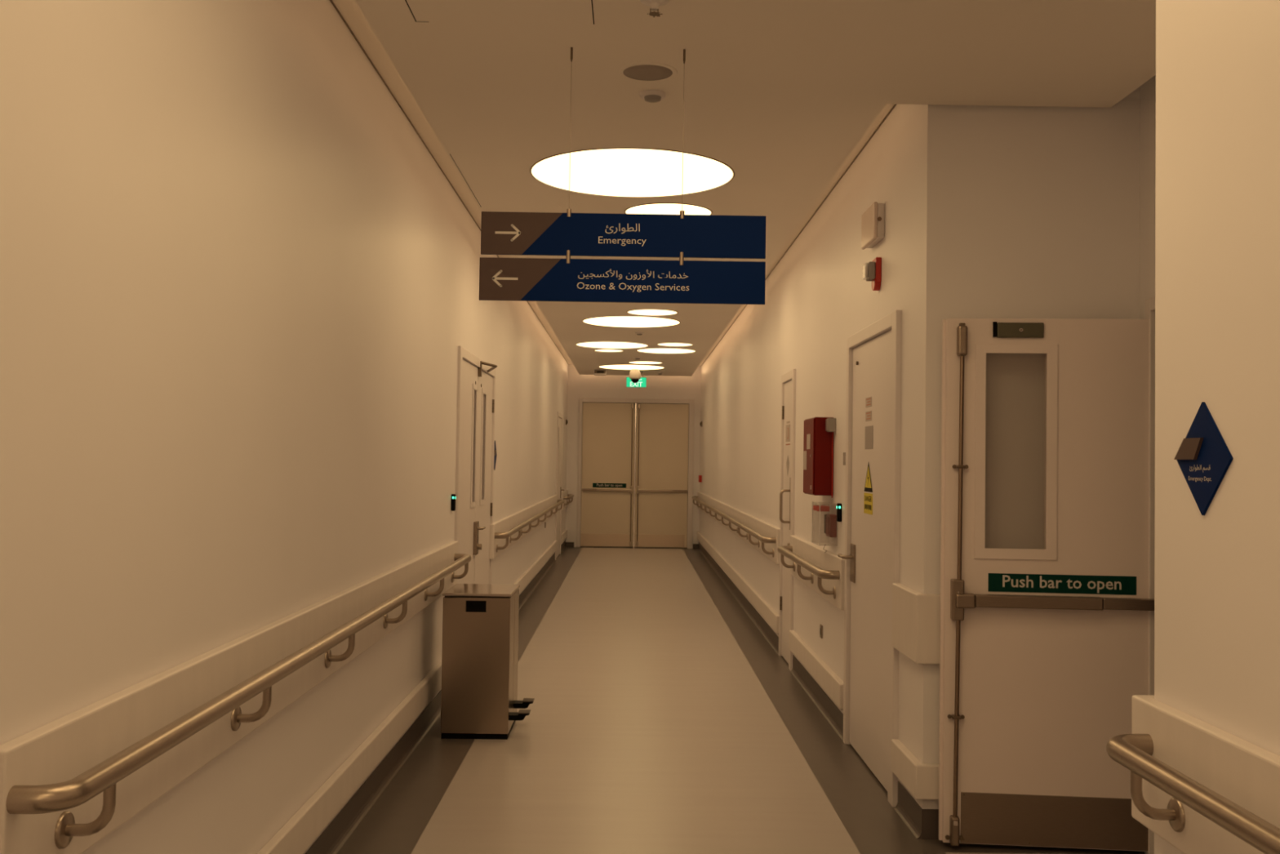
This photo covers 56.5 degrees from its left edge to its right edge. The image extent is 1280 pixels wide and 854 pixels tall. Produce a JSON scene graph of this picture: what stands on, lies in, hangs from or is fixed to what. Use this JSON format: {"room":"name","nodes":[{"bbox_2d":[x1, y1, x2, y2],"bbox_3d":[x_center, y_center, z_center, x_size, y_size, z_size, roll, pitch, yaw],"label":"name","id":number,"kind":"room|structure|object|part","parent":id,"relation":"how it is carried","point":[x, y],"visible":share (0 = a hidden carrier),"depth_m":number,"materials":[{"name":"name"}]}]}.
{"room":"hospital interior","nodes":[
{"label":"hospital interior","id":0,"kind":"room"},
{"bbox_2d":[0,0,568,853],"bbox_3d":[-1.244,0.127,7.740,0.150,3.150,25.900,1,-2,0],"label":"wall","id":1,"kind":"structure","parent":0,"point":[239,285],"depth_m":3.23,"materials":[{"name":"paint"}]},
{"bbox_2d":[0,540,457,853],"bbox_3d":[-1.140,0.776,4.766,0.035,0.279,5.410,1,-2,0],"label":"guard","id":2,"kind":"object","parent":1,"relation":"attached to","point":[61,749],"visible":0.76,"depth_m":2.85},
{"bbox_2d":[5,553,471,848],"bbox_3d":[-1.067,0.790,4.712,0.111,0.170,5.289,1,-2,0],"label":"handrail","id":3,"kind":"object","parent":2,"relation":"attached to","point":[104,777],"visible":1,"depth_m":2.61,"materials":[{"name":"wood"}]},
{"bbox_3d":[-1.100,0.771,2.281,0.009,0.069,0.069,1,-2,0],"label":"mounting plate","id":4,"kind":"part","parent":3,"relation":"part of","materials":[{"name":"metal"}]},
{"bbox_3d":[-1.108,0.799,3.271,0.009,0.069,0.069,1,-2,0],"label":"mounting plate","id":5,"kind":"part","parent":3,"relation":"part of","materials":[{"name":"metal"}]},
{"bbox_3d":[-1.115,0.827,4.260,0.009,0.069,0.069,1,-2,0],"label":"mounting plate","id":6,"kind":"part","parent":3,"relation":"part of","materials":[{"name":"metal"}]},
{"bbox_3d":[-1.123,0.855,5.260,0.009,0.069,0.069,1,-2,0],"label":"mounting plate","id":7,"kind":"part","parent":3,"relation":"part of","materials":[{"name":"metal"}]},
{"bbox_3d":[-1.130,0.885,6.299,0.009,0.069,0.069,1,-2,0],"label":"mounting plate","id":8,"kind":"part","parent":3,"relation":"part of","materials":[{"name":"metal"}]},
{"bbox_3d":[-1.137,0.911,7.239,0.009,0.069,0.069,1,-2,0],"label":"mounting plate","id":9,"kind":"part","parent":3,"relation":"part of","materials":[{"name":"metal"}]},
{"bbox_2d":[257,659,441,853],"bbox_3d":[-1.149,1.385,4.749,0.035,0.138,5.410,1,-2,0],"label":"guard","id":10,"kind":"object","parent":1,"relation":"attached to","point":[304,827],"visible":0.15,"depth_m":4.65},
{"bbox_2d":[305,539,565,853],"bbox_3d":[-1.179,1.640,7.623,0.022,0.120,25.750,1,-2,0],"label":"baseboard","id":11,"kind":"structure","parent":1,"relation":"attached to","point":[339,830],"depth_m":5.38,"materials":[{"name":"grey plastic"}]},
{"bbox_2d":[450,493,455,511],"bbox_3d":[-1.159,0.468,7.401,0.026,0.104,0.046,1,-2,0],"label":"card reader","id":12,"kind":"object","parent":1,"relation":"attached to","point":[453,495],"visible":1,"depth_m":7.38,"materials":[{"name":"black plastic"}]},
{"bbox_2d":[454,346,497,583],"bbox_3d":[-1.194,0.617,8.530,0.275,2.215,1.955,1,-2,0],"label":"door","id":13,"kind":"structure","parent":1,"relation":"in","point":[476,378],"depth_m":8.45,"materials":[{"name":"paint"}]},
{"bbox_3d":[-1.181,0.133,8.381,0.006,0.805,0.170,1,-2,0],"label":"vision pane","id":14,"kind":"part","parent":13,"relation":"part of","materials":[{"name":"grey"}]},
{"bbox_3d":[-1.149,0.726,8.560,0.064,0.019,0.129,1,-2,0],"label":"handle","id":15,"kind":"part","parent":13,"relation":"part of","materials":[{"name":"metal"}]},
{"bbox_3d":[-1.185,0.148,8.916,0.006,0.805,0.220,1,-2,0],"label":"vision pane","id":16,"kind":"part","parent":13,"relation":"part of","materials":[{"name":"grey glass"}]},
{"bbox_3d":[-1.106,-0.413,8.799,0.125,0.112,0.473,1,-2,0],"label":"closer arm","id":17,"kind":"part","parent":13,"relation":"part of","materials":[{"name":"grey metal"}]},
{"bbox_2d":[493,440,497,470],"bbox_3d":[-1.178,0.231,9.689,0.013,0.241,0.241,1,-2,0],"label":"room sign","id":18,"kind":"object","parent":1,"relation":"attached to","point":[495,448],"visible":0.86,"depth_m":9.68,"materials":[{"name":"blue"}]},
{"bbox_2d":[488,494,558,559],"bbox_3d":[-1.206,1.025,13.563,0.035,0.279,8.290,1,-2,0],"label":"guard","id":19,"kind":"object","parent":1,"relation":"attached to","point":[504,525],"visible":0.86,"depth_m":11.23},
{"bbox_2d":[494,499,564,552],"bbox_3d":[-1.133,1.039,13.518,0.111,0.170,8.109,1,-2,0],"label":"handrail","id":20,"kind":"object","parent":19,"relation":"attached to","point":[519,527],"visible":1,"depth_m":11.43,"materials":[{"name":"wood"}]},
{"bbox_2d":[513,540,557,594],"bbox_3d":[-1.215,1.633,13.546,0.035,0.138,8.290,1,-2,0],"label":"guard","id":21,"kind":"object","parent":1,"relation":"attached to","point":[525,579],"visible":0.59,"depth_m":13.72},
{"bbox_2d":[555,411,564,559],"bbox_3d":[-1.298,0.895,18.378,0.216,2.215,1.290,1,-2,0],"label":"door","id":22,"kind":"structure","parent":1,"relation":"in","point":[559,416],"depth_m":18.48,"materials":[{"name":"paint"}]},
{"bbox_2d":[560,528,567,542],"bbox_3d":[-1.262,1.809,19.763,0.035,0.138,1.470,1,-2,0],"label":"guard","id":23,"kind":"object","parent":1,"relation":"attached to","point":[564,535],"visible":1,"depth_m":19.60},
{"bbox_2d":[561,489,568,509],"bbox_3d":[-1.253,1.201,19.780,0.035,0.279,1.470,1,-2,0],"label":"guard","id":24,"kind":"object","parent":1,"relation":"attached to","point":[564,493],"visible":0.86,"depth_m":19.48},
{"bbox_2d":[563,493,573,505],"bbox_3d":[-1.180,1.215,19.765,0.111,0.170,1.289,1,-2,0],"label":"handrail","id":25,"kind":"object","parent":24,"relation":"attached to","point":[569,496],"visible":0.98,"depth_m":19.26,"materials":[{"name":"metal"}]},
{"bbox_3d":[-1.179,1.155,19.767,0.111,0.049,1.289,1,-2,0],"label":"rail","id":26,"kind":"part","parent":25,"relation":"part of","materials":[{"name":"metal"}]},
{"bbox_2d":[565,364,701,548],"bbox_3d":[-0.115,0.508,20.619,2.302,3.150,0.150,1,-2,0],"label":"wall","id":27,"kind":"structure","parent":0,"point":[608,386],"depth_m":20.57,"materials":[{"name":"paint"}]},
{"bbox_2d":[564,542,698,548],"bbox_3d":[-0.137,2.038,20.494,2.302,0.085,0.012,1,-2,0],"label":"baseboard","id":28,"kind":"structure","parent":27,"relation":"attached to","point":[567,544],"depth_m":20.48,"materials":[{"name":"grey plastic"}]},
{"bbox_2d":[576,397,693,548],"bbox_3d":[-0.076,0.796,20.564,1.987,2.572,0.143,1,-2,0],"label":"door","id":29,"kind":"structure","parent":27,"relation":"in","point":[635,455],"depth_m":20.55,"materials":[{"name":"paint"}]},
{"bbox_3d":[-0.588,1.945,20.511,0.853,0.213,0.002,1,-2,0],"label":"kick plate","id":30,"kind":"part","parent":29,"relation":"part of","materials":[{"name":"metal"}]},
{"bbox_3d":[-0.145,0.823,20.526,0.040,2.455,0.040,1,-2,0],"label":"vertical rod","id":31,"kind":"part","parent":29,"relation":"part of","materials":[{"name":"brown metal"}]},
{"bbox_3d":[-0.031,0.824,20.527,0.040,2.455,0.040,1,-2,0],"label":"vertical rod","id":32,"kind":"part","parent":29,"relation":"part of","materials":[{"name":"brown metal"}]},
{"bbox_3d":[0.341,1.959,20.517,0.850,0.213,0.002,1,-2,0],"label":"kick plate","id":33,"kind":"part","parent":29,"relation":"part of","materials":[{"name":"metal"}]},
{"bbox_2d":[336,546,1144,853],"bbox_3d":[1.369,1.789,7.713,5.900,0.100,26.200,1,-2,0],"label":"floor","id":34,"kind":"structure","parent":0,"point":[661,719],"depth_m":6.10,"materials":[{"name":"plastic"}]},
{"bbox_2d":[440,583,534,739],"bbox_3d":[-0.831,1.289,6.630,0.473,0.775,0.507,1,-2,0],"label":"pedal bin","id":35,"kind":"object","parent":34,"relation":"on","point":[480,651],"visible":1,"depth_m":6.38,"materials":[{"name":"metal"}]},
{"bbox_3d":[-0.877,0.908,6.640,0.369,0.015,0.507,1,-2,0],"label":"lid","id":36,"kind":"part","parent":35,"relation":"part of","materials":[{"name":"silver metal"}]},
{"bbox_2d":[329,0,1155,376],"bbox_3d":[1.509,-1.365,7.728,5.612,0.289,26.050,1,-2,0],"label":"ceiling","id":37,"kind":"structure","parent":0,"point":[787,95],"depth_m":4.60,"materials":[{"name":"paint"}]},
{"bbox_2d":[594,369,606,375],"bbox_3d":[-0.644,-0.881,19.322,0.200,0.085,0.212,1,-2,0],"label":"air vent","id":38,"kind":"object","parent":37,"relation":"attached to","point":[597,372],"visible":1,"depth_m":19.23,"materials":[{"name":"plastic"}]},
{"bbox_2d":[594,369,605,373],"bbox_3d":[-0.644,-0.890,19.224,0.180,0.050,0.014,1,-2,0],"label":"grille","id":39,"kind":"object","parent":38,"relation":"attached to","point":[595,371],"depth_m":19.22,"materials":[{"name":"grey metal"}]},
{"bbox_2d":[594,349,623,351],"bbox_3d":[-0.416,-1.018,15.879,0.392,0.005,0.392,1,-2,0],"label":"recessed light","id":40,"kind":"object","parent":37,"relation":"in","point":[597,350],"visible":1,"depth_m":15.87,"materials":[{"name":"white plastic"}]},
{"bbox_2d":[575,341,648,348],"bbox_3d":[-0.355,-1.039,15.114,0.922,0.005,0.922,1,-2,0],"label":"recessed light","id":41,"kind":"object","parent":37,"relation":"in","point":[600,344],"visible":1,"depth_m":15.10,"materials":[{"name":"white plastic"}]},
{"bbox_2d":[479,47,765,304],"bbox_3d":[-0.057,-0.892,4.216,1.008,0.904,0.016,1,-2,0],"label":"hanging sign","id":42,"kind":"object","parent":37,"relation":"hanging from","point":[682,236],"visible":1,"depth_m":4.20,"materials":[{"name":"blue metal"}]},
{"bbox_2d":[582,315,679,327],"bbox_3d":[-0.091,-1.107,12.559,1.034,0.005,1.034,1,-2,0],"label":"recessed light","id":43,"kind":"object","parent":37,"relation":"in","point":[608,321],"visible":1,"depth_m":12.53,"materials":[{"name":"white plastic"}]},
{"bbox_2d":[598,364,664,369],"bbox_3d":[-0.132,-0.935,18.655,1.036,0.005,1.036,1,-2,0],"label":"recessed light","id":44,"kind":"object","parent":37,"relation":"in","point":[607,366],"visible":1,"depth_m":18.65,"materials":[{"name":"white plastic"}]},
{"bbox_2d":[529,147,734,197],"bbox_3d":[-0.039,-1.290,6.089,1.044,0.005,1.044,1,-2,0],"label":"recessed light","id":45,"kind":"object","parent":37,"relation":"in","point":[624,172],"visible":1,"depth_m":6.04,"materials":[{"name":"white plastic"}]},
{"bbox_2d":[629,368,640,382],"bbox_3d":[-0.079,-0.813,19.081,0.184,0.220,0.184,1,-2,0],"label":"dome camera","id":46,"kind":"object","parent":37,"relation":"attached to","point":[634,374],"visible":1,"depth_m":19.02,"materials":[{"name":"white plastic"}]},
{"bbox_2d":[626,371,646,387],"bbox_3d":[-0.059,-0.779,19.528,0.330,0.262,0.043,1,-2,0],"label":"exit sign","id":47,"kind":"object","parent":37,"relation":"hanging from","point":[642,383],"visible":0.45,"depth_m":19.50,"materials":[{"name":"green plastic"}]},
{"bbox_2d":[635,332,644,335],"bbox_3d":[-0.006,-1.062,13.586,0.100,0.030,0.100,1,-2,0],"label":"smoke detector","id":48,"kind":"object","parent":37,"relation":"attached to","point":[637,333],"visible":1,"depth_m":13.56,"materials":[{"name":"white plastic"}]},
{"bbox_2d":[628,360,662,364],"bbox_3d":[0.083,-0.958,17.733,0.508,0.005,0.508,1,-2,0],"label":"recessed light","id":49,"kind":"object","parent":37,"relation":"in","point":[636,362],"visible":1,"depth_m":17.74,"materials":[{"name":"white plastic"}]},
{"bbox_2d":[630,361,662,364],"bbox_3d":[0.083,-0.958,17.733,0.492,0.002,0.492,2,-2,-44],"label":"diffuser","id":50,"kind":"object","parent":49,"relation":"attached to","point":[636,362],"depth_m":17.76,"materials":[{"name":"white plastic"}]},
{"bbox_2d":[617,62,677,82],"bbox_3d":[0.030,-1.333,4.483,0.224,0.004,0.224,1,-2,0],"label":"ceiling speaker","id":51,"kind":"object","parent":37,"relation":"attached to","point":[643,72],"visible":1,"depth_m":4.47,"materials":[{"name":"paint"}]},
{"bbox_2d":[622,65,672,80],"bbox_3d":[0.030,-1.333,4.483,0.187,0.003,0.187,1,-2,0],"label":"grille","id":52,"kind":"object","parent":51,"relation":"attached to","point":[633,73],"depth_m":4.48,"materials":[{"name":"grey metal"}]},
{"bbox_2d":[626,309,677,315],"bbox_3d":[0.122,-1.128,11.727,0.504,0.005,0.504,1,-2,0],"label":"recessed light","id":53,"kind":"object","parent":37,"relation":"in","point":[637,312],"visible":1,"depth_m":11.72,"materials":[{"name":"white plastic"}]},
{"bbox_2d":[640,89,666,102],"bbox_3d":[0.051,-1.312,4.745,0.104,0.030,0.104,1,-2,0],"label":"smoke detector","id":54,"kind":"object","parent":37,"relation":"attached to","point":[649,95],"visible":1,"depth_m":4.72,"materials":[{"name":"white plastic"}]},
{"bbox_2d":[640,0,668,17],"bbox_3d":[0.046,-1.331,3.780,0.090,0.047,0.090,1,-2,0],"label":"sprinkler","id":55,"kind":"object","parent":37,"relation":"attached to","point":[654,4],"visible":1,"depth_m":3.77,"materials":[{"name":"white plastic"}]},
{"bbox_2d":[636,347,695,353],"bbox_3d":[0.348,-1.009,15.796,0.788,0.005,0.788,1,-2,0],"label":"recessed light","id":56,"kind":"object","parent":37,"relation":"in","point":[653,350],"visible":1,"depth_m":15.78,"materials":[{"name":"white plastic"}]},
{"bbox_2d":[624,202,712,215],"bbox_3d":[0.167,-1.261,7.004,0.520,0.005,0.520,1,-2,0],"label":"recessed light","id":57,"kind":"object","parent":37,"relation":"in","point":[662,208],"visible":0.56,"depth_m":6.92,"materials":[{"name":"white plastic"}]},
{"bbox_2d":[657,342,693,346],"bbox_3d":[0.438,-1.033,14.919,0.454,0.005,0.454,1,-2,0],"label":"recessed light","id":58,"kind":"object","parent":37,"relation":"in","point":[660,344],"visible":1,"depth_m":14.91,"materials":[{"name":"white plastic"}]},
{"bbox_2d":[698,104,964,808],"bbox_3d":[1.170,0.304,12.763,0.150,3.150,15.885,1,-2,0],"label":"wall","id":59,"kind":"structure","parent":0,"point":[819,295],"depth_m":6.65,"materials":[{"name":"paint"}]},
{"bbox_2d":[697,475,702,482],"bbox_3d":[1.008,0.869,19.992,0.054,0.115,0.120,1,-2,0],"label":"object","id":60,"kind":"object","parent":59,"relation":"attached to","point":[700,477],"visible":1,"depth_m":19.93,"materials":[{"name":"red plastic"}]},
{"bbox_2d":[697,531,778,633],"bbox_3d":[1.040,1.705,14.911,0.038,0.138,11.210,1,-2,0],"label":"guard","id":61,"kind":"object","parent":59,"relation":"attached to","point":[761,605],"visible":1,"depth_m":11.86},
{"bbox_2d":[697,491,779,564],"bbox_3d":[1.049,1.096,14.928,0.038,0.279,11.210,1,-2,0],"label":"guard","id":62,"kind":"object","parent":59,"relation":"attached to","point":[766,529],"visible":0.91,"depth_m":11.68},
{"bbox_2d":[691,496,776,557],"bbox_3d":[0.975,1.107,14.843,0.111,0.170,10.929,1,-2,0],"label":"handrail","id":63,"kind":"object","parent":62,"relation":"attached to","point":[740,526],"visible":1,"depth_m":11.64,"materials":[{"name":"metal"}]},
{"bbox_2d":[778,368,795,671],"bbox_3d":[1.149,0.679,8.976,0.234,2.185,0.695,1,-2,0],"label":"door","id":64,"kind":"structure","parent":59,"relation":"in","point":[787,495],"depth_m":9.00,"materials":[{"name":"paint"}]},
{"bbox_3d":[1.075,0.587,8.825,0.080,0.252,0.019,1,-2,0],"label":"pull handle","id":65,"kind":"part","parent":64,"relation":"part of","materials":[{"name":"metal"}]},
{"bbox_3d":[1.115,0.568,8.826,0.004,0.387,0.060,1,-2,0],"label":"push plate","id":66,"kind":"part","parent":64,"relation":"part of","materials":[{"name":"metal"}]},
{"bbox_2d":[697,542,922,838],"bbox_3d":[1.063,1.815,12.645,0.022,0.120,15.735,1,-2,0],"label":"baseboard","id":67,"kind":"structure","parent":59,"relation":"attached to","point":[909,811],"depth_m":7.59,"materials":[{"name":"grey plastic"}]},
{"bbox_2d":[789,630,843,709],"bbox_3d":[1.096,1.496,7.509,0.038,0.138,2.080,1,-2,0],"label":"guard","id":68,"kind":"object","parent":59,"relation":"attached to","point":[832,684],"visible":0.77,"depth_m":7.23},
{"bbox_2d":[790,534,844,609],"bbox_3d":[1.105,0.887,7.527,0.038,0.279,2.080,1,-2,0],"label":"guard","id":69,"kind":"object","parent":59,"relation":"attached to","point":[812,553],"visible":0.73,"depth_m":7.15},
{"bbox_2d":[777,545,839,599],"bbox_3d":[1.030,0.899,7.496,0.111,0.170,1.949,1,-2,0],"label":"handrail","id":70,"kind":"object","parent":69,"relation":"attached to","point":[784,550],"visible":1,"depth_m":7.11,"materials":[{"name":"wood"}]},
{"bbox_3d":[1.031,0.839,7.497,0.111,0.049,1.949,1,-2,0],"label":"rail","id":71,"kind":"part","parent":70,"relation":"part of","materials":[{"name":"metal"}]},
{"bbox_3d":[1.081,0.950,7.484,0.009,0.069,0.069,1,-2,0],"label":"mounting plate","id":72,"kind":"part","parent":70,"relation":"part of","materials":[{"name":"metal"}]},
{"bbox_3d":[1.087,0.927,6.665,0.009,0.069,0.069,1,-2,0],"label":"mounting plate","id":73,"kind":"part","parent":70,"relation":"part of","materials":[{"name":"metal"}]},
{"bbox_2d":[803,417,833,495],"bbox_3d":[1.073,0.178,7.201,0.126,0.460,0.410,1,-2,0],"label":"cabinet","id":74,"kind":"object","parent":59,"relation":"attached to","point":[817,442],"visible":1,"depth_m":7.00,"materials":[{"name":"red metal"}]},
{"bbox_3d":[1.020,0.177,7.201,0.007,0.448,0.398,1,-2,0],"label":"cabinet door","id":75,"kind":"part","parent":74,"relation":"part of","materials":[{"name":"red paint"}]},
{"bbox_2d":[819,623,822,638],"bbox_3d":[1.114,1.256,7.326,0.011,0.080,0.064,1,-2,0],"label":"wall socket","id":76,"kind":"object","parent":59,"relation":"attached to","point":[820,624],"visible":1,"depth_m":7.31,"materials":[{"name":"metal"}]},
{"bbox_2d":[813,505,836,552],"bbox_3d":[1.078,0.585,6.954,0.108,0.289,0.285,1,-2,0],"label":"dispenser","id":77,"kind":"object","parent":59,"relation":"attached to","point":[830,519],"visible":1,"depth_m":6.88,"materials":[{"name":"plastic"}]},
{"bbox_3d":[1.090,0.572,6.925,0.005,0.100,0.110,1,-2,0],"label":"glass plate","id":78,"kind":"part","parent":77,"relation":"part of","materials":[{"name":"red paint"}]},
{"bbox_2d":[825,417,835,497],"bbox_3d":[1.112,0.181,6.957,0.052,0.465,0.072,1,-2,0],"label":"junction box","id":79,"kind":"object","parent":59,"relation":"attached to","point":[830,423],"visible":1,"depth_m":6.93,"materials":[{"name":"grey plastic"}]},
{"bbox_2d":[836,502,841,521],"bbox_3d":[1.122,0.482,6.717,0.026,0.104,0.046,1,-2,0],"label":"card reader","id":80,"kind":"object","parent":59,"relation":"attached to","point":[838,504],"visible":1,"depth_m":6.70,"materials":[{"name":"black plastic"}]},
{"bbox_2d":[843,452,845,465],"bbox_3d":[1.134,0.175,6.566,0.014,0.071,0.140,1,-2,0],"label":"wall switch","id":81,"kind":"object","parent":59,"relation":"attached to","point":[844,453],"visible":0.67,"depth_m":6.58,"materials":[{"name":"grey plastic"}]},
{"bbox_2d":[837,310,902,806],"bbox_3d":[1.182,0.591,5.857,0.216,2.185,1.215,1,-2,0],"label":"door","id":82,"kind":"structure","parent":59,"relation":"in","point":[871,557],"depth_m":5.82,"materials":[{"name":"paint"}]},
{"bbox_3d":[1.101,0.692,6.372,0.064,0.019,0.129,1,-2,0],"label":"handle","id":83,"kind":"part","parent":82,"relation":"part of","materials":[{"name":"metal"}]},
{"bbox_3d":[1.144,0.053,5.950,0.002,0.115,0.190,1,-2,0],"label":"grey plate","id":84,"kind":"part","parent":82,"relation":"part of","materials":[{"name":"grey metal"}]},
{"bbox_2d":[861,201,884,249],"bbox_3d":[1.136,-0.979,5.814,0.054,0.176,0.310,1,-2,0],"label":"emergency light","id":85,"kind":"object","parent":59,"relation":"attached to","point":[873,220],"visible":1,"depth_m":5.70,"materials":[{"name":"white plastic"}]},
{"bbox_2d":[864,257,881,290],"bbox_3d":[1.122,-0.738,5.772,0.075,0.155,0.100,1,-2,0],"label":"fire alarm sounder","id":86,"kind":"object","parent":59,"relation":"attached to","point":[873,270],"visible":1,"depth_m":5.73,"materials":[{"name":"red plastic"}]},
{"bbox_2d":[963,86,1140,549],"bbox_3d":[1.739,0.089,4.903,0.870,3.150,0.150,1,-2,0],"label":"wall","id":87,"kind":"structure","parent":0,"point":[1051,217],"depth_m":4.85,"materials":[{"name":"paint"}]},
{"bbox_2d":[890,738,938,799],"bbox_3d":[1.550,1.430,4.977,0.908,0.138,0.452,1,-2,0],"label":"guard","id":88,"kind":"object","parent":87,"relation":"attached to","point":[921,780],"visible":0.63,"depth_m":4.78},
{"bbox_2d":[892,582,940,664],"bbox_3d":[1.559,0.822,4.995,0.908,0.279,0.452,1,-2,0],"label":"guard","id":89,"kind":"object","parent":87,"relation":"attached to","point":[916,615],"visible":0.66,"depth_m":4.78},
{"bbox_2d":[921,808,938,839],"bbox_3d":[1.566,1.599,4.782,0.873,0.120,0.004,1,-2,0],"label":"baseboard","id":90,"kind":"structure","parent":87,"relation":"attached to","point":[930,817],"depth_m":4.78,"materials":[{"name":"grey plastic"}]},
{"bbox_2d":[1139,75,1155,319],"bbox_3d":[2.107,0.062,3.772,0.150,3.150,2.117,1,-2,0],"label":"wall","id":91,"kind":"structure","parent":0,"point":[1148,90],"depth_m":4.79,"materials":[{"name":"paint"}]},
{"bbox_2d":[938,297,1155,853],"bbox_3d":[1.689,0.551,3.828,0.971,2.165,1.859,1,-2,0],"label":"door","id":92,"kind":"structure","parent":91,"relation":"in","point":[1045,654],"depth_m":4.67,"materials":[{"name":"paint"}]},
{"bbox_3d":[1.236,1.192,4.662,0.070,0.882,0.047,1,-2,5],"label":"rod","id":93,"kind":"part","parent":92,"relation":"part of","materials":[{"name":"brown metal"}]},
{"bbox_3d":[1.264,0.100,4.694,0.062,1.022,0.042,1,-2,5],"label":"rod","id":94,"kind":"part","parent":92,"relation":"part of","materials":[{"name":"brown metal"}]},
{"bbox_3d":[1.493,-0.383,4.700,0.194,0.062,0.016,1,-2,5],"label":"magnet plate","id":95,"kind":"part","parent":92,"relation":"part of","materials":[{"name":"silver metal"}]},
{"bbox_3d":[1.619,1.535,4.638,0.726,0.197,0.003,1,-2,5],"label":"kick plate","id":96,"kind":"part","parent":92,"relation":"part of","materials":[{"name":"metal"}]},
{"bbox_3d":[2.080,0.555,3.788,0.190,2.165,1.772,1,-2,0],"label":"frame","id":97,"kind":"part","parent":92,"relation":"part of","materials":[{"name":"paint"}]},
{"bbox_2d":[1154,0,1279,853],"bbox_3d":[1.710,-0.085,-1.236,1.020,3.150,7.898,1,-2,0],"label":"wall","id":98,"kind":"structure","parent":0,"point":[1217,580],"depth_m":2.41,"materials":[{"name":"paint"}]},
{"bbox_2d":[1173,401,1233,515],"bbox_3d":[1.165,0.065,2.471,0.013,0.235,0.235,1,-2,0],"label":"room sign","id":99,"kind":"object","parent":98,"relation":"attached to","point":[1203,457],"visible":1,"depth_m":2.46,"materials":[{"name":"blue plastic"}]},
{"bbox_2d":[1131,694,1279,853],"bbox_3d":[1.451,0.644,-1.240,0.598,0.279,7.935,1,-2,0],"label":"guard","id":100,"kind":"object","parent":98,"relation":"attached to","point":[1246,774],"visible":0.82,"depth_m":2.38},
{"bbox_2d":[1106,733,1279,853],"bbox_3d":[1.083,0.702,0.509,0.111,0.170,4.289,1,-2,0],"label":"handrail","id":101,"kind":"object","parent":100,"relation":"attached to","point":[1133,751],"visible":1,"depth_m":2.29,"materials":[{"name":"metal"}]},
{"bbox_3d":[1.118,0.809,2.487,0.009,0.069,0.069,1,-2,0],"label":"mounting plate","id":102,"kind":"part","parent":101,"relation":"part of","materials":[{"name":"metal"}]}
]}

